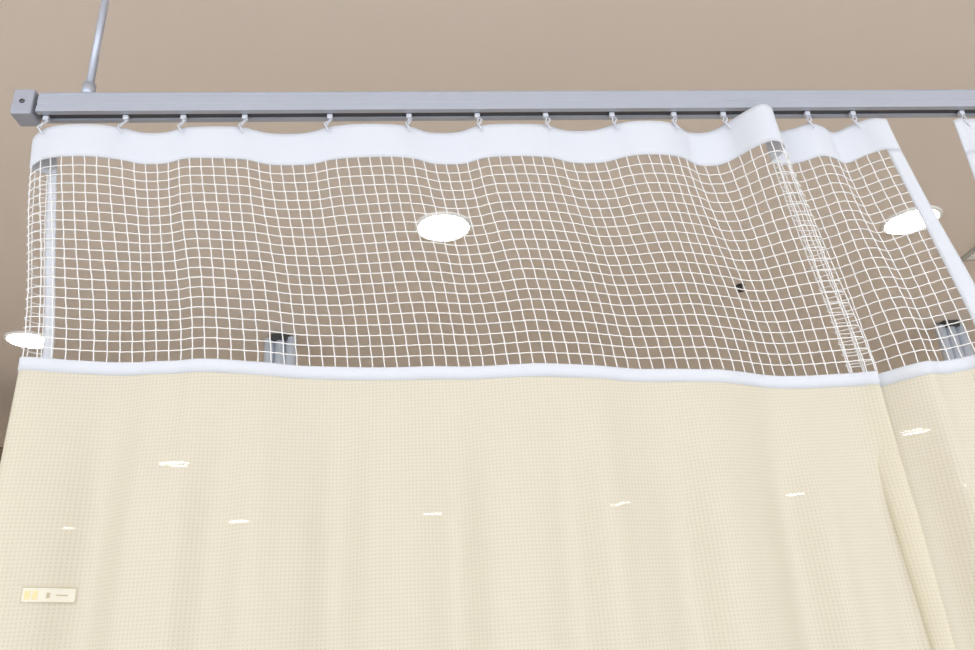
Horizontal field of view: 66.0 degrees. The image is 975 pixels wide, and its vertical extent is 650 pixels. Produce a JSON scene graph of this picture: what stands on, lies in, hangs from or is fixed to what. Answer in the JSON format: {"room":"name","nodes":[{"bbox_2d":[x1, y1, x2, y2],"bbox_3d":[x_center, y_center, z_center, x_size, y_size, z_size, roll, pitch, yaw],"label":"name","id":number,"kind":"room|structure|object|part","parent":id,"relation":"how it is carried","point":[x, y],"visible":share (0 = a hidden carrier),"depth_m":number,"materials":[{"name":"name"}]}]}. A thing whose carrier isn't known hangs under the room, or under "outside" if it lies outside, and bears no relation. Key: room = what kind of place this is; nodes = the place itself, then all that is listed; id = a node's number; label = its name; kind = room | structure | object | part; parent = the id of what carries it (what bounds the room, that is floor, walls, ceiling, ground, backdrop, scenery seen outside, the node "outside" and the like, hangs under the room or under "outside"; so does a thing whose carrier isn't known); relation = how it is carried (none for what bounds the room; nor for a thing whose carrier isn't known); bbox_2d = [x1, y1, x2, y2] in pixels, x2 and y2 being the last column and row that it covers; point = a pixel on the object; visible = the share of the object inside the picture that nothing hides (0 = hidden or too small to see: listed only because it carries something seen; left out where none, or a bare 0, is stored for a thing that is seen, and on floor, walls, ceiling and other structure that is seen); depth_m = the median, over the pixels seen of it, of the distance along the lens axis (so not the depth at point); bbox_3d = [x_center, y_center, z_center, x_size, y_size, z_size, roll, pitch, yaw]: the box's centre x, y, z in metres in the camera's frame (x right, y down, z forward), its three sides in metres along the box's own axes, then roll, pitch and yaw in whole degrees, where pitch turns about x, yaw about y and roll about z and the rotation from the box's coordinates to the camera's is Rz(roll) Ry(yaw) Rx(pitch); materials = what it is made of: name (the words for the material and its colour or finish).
{"room":"hospital room","nodes":[
{"label":"hospital room","id":0,"kind":"room"},
{"bbox_2d":[0,0,974,446],"bbox_3d":[0.522,0.351,4.712,15.200,0.100,16.200,-4,-22,0],"label":"ceiling","id":1,"kind":"structure","parent":0,"point":[46,46],"depth_m":2.56,"materials":[{"name":"paint"}]},
{"bbox_2d":[4,331,55,348],"bbox_3d":[-2.139,0.074,3.509,0.213,0.009,0.213,-3,-22,0],"label":"recessed light","id":2,"kind":"object","parent":1,"relation":"in","point":[15,338],"depth_m":3.49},
{"bbox_2d":[271,333,289,341],"bbox_3d":[-0.998,0.065,3.623,0.080,0.035,0.062,-3,-22,0],"label":"ceiling collar","id":3,"kind":"structure","parent":1,"relation":"attached to","point":[275,336],"depth_m":3.59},
{"bbox_2d":[414,212,471,241],"bbox_3d":[-0.162,-0.358,2.761,0.213,0.009,0.213,-3,-22,0],"label":"recessed light","id":4,"kind":"object","parent":1,"relation":"in","point":[422,227],"depth_m":2.75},
{"bbox_2d":[10,0,974,126],"bbox_3d":[0.758,-0.643,1.562,3.242,0.504,0.068,-2,-23,-5],"label":"rail","id":5,"kind":"object","parent":1,"relation":"hanging from","point":[28,107],"visible":0.95,"depth_m":1.40,"materials":[{"name":"metal"}]},
{"bbox_3d":[-0.741,-0.623,1.452,0.068,0.456,0.068,-3,-23,0],"label":"suspension rod","id":6,"kind":"part","parent":5,"relation":"part of","materials":[{"name":"metal"}]},
{"bbox_2d":[0,104,974,649],"bbox_3d":[0.061,0.613,0.994,1.633,2.184,0.098,-2,-23,-4],"label":"privacy curtain","id":7,"kind":"object","parent":5,"relation":"hanging from","point":[204,503],"visible":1,"depth_m":1.16,"materials":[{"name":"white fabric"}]},
{"bbox_2d":[23,591,30,599],"bbox_3d":[-0.639,0.375,1.041,0.007,0.012,0.001,4,-24,-17],"label":"print","id":8,"kind":"object","parent":7,"relation":"on","point":[26,594],"depth_m":1.04,"materials":[{"name":"beige"}]},
{"bbox_2d":[31,591,37,599],"bbox_3d":[-0.630,0.376,1.044,0.006,0.012,0.001,6,-24,-22],"label":"print","id":9,"kind":"object","parent":7,"relation":"on","point":[34,594],"depth_m":1.04,"materials":[{"name":"beige"}]},
{"bbox_2d":[20,602,74,602],"bbox_3d":[-0.615,0.388,1.050,0.068,0.004,0.004,10,-26,-29],"label":"print","id":10,"kind":"object","parent":7,"relation":"on","point":[20,602],"depth_m":1.05,"materials":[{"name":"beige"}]},
{"bbox_2d":[23,587,76,588],"bbox_3d":[-0.616,0.370,1.057,0.068,0.004,0.004,10,-26,-29],"label":"print","id":11,"kind":"object","parent":7,"relation":"on","point":[23,587],"depth_m":1.06,"materials":[{"name":"beige"}]},
{"bbox_2d":[953,110,974,179],"bbox_3d":[1.244,0.580,1.088,0.557,2.184,0.061,0,-23,-8],"label":"privacy curtain","id":12,"kind":"object","parent":5,"relation":"hanging from","point":[965,128],"visible":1,"depth_m":1.45,"materials":[{"name":"white fabric"}]},
{"bbox_2d":[736,283,744,291],"bbox_3d":[1.142,-0.167,3.385,0.040,0.031,0.040,-4,-22,0],"label":"sprinkler","id":13,"kind":"object","parent":1,"relation":"attached to","point":[740,285],"visible":0.8,"depth_m":3.38,"materials":[{"name":"grey metal"}]},
{"bbox_2d":[880,206,942,234],"bbox_3d":[1.648,-0.403,2.918,0.218,0.009,0.218,-3,-22,0],"label":"recessed light","id":14,"kind":"object","parent":1,"relation":"in","point":[892,223],"depth_m":2.92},
{"bbox_2d":[938,320,959,327],"bbox_3d":[2.445,0.001,3.974,0.080,0.035,0.062,-3,-22,0],"label":"ceiling collar","id":15,"kind":"structure","parent":1,"relation":"attached to","point":[944,322],"depth_m":3.95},
{"bbox_2d":[960,247,974,260],"bbox_3d":[2.184,-0.324,3.185,0.260,0.011,0.200,-3,-22,0],"label":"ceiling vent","id":16,"kind":"object","parent":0,"point":[969,256],"depth_m":3.23,"materials":[{"name":"beige"}]},
{"bbox_3d":[0.692,3.118,3.564,15.200,0.100,16.200,-3,-22,0],"label":"floor","id":17,"kind":"structure","parent":0,"visible":0},
{"bbox_2d":[0,447,2,461],"bbox_3d":[-2.780,1.879,3.464,1.020,2.500,0.595,-4,-22,0],"label":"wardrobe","id":18,"kind":"object","parent":17,"relation":"on","point":[1,448],"visible":0.02,"depth_m":3.68,"materials":[{"name":"brown wood"}]},
{"bbox_2d":[263,336,296,364],"bbox_3d":[-0.916,1.396,3.072,0.156,2.880,0.052,-4,-22,0],"label":"pipes","id":19,"kind":"object","parent":17,"relation":"on","point":[276,347],"visible":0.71,"depth_m":3.58,"materials":[{"name":"silver metal"}]},
{"bbox_2d":[934,323,973,360],"bbox_3d":[2.526,1.331,3.423,0.156,2.880,0.052,-4,-22,0],"label":"pipes","id":20,"kind":"object","parent":17,"relation":"on","point":[966,350],"visible":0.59,"depth_m":3.92,"materials":[{"name":"silver metal"}]}
]}

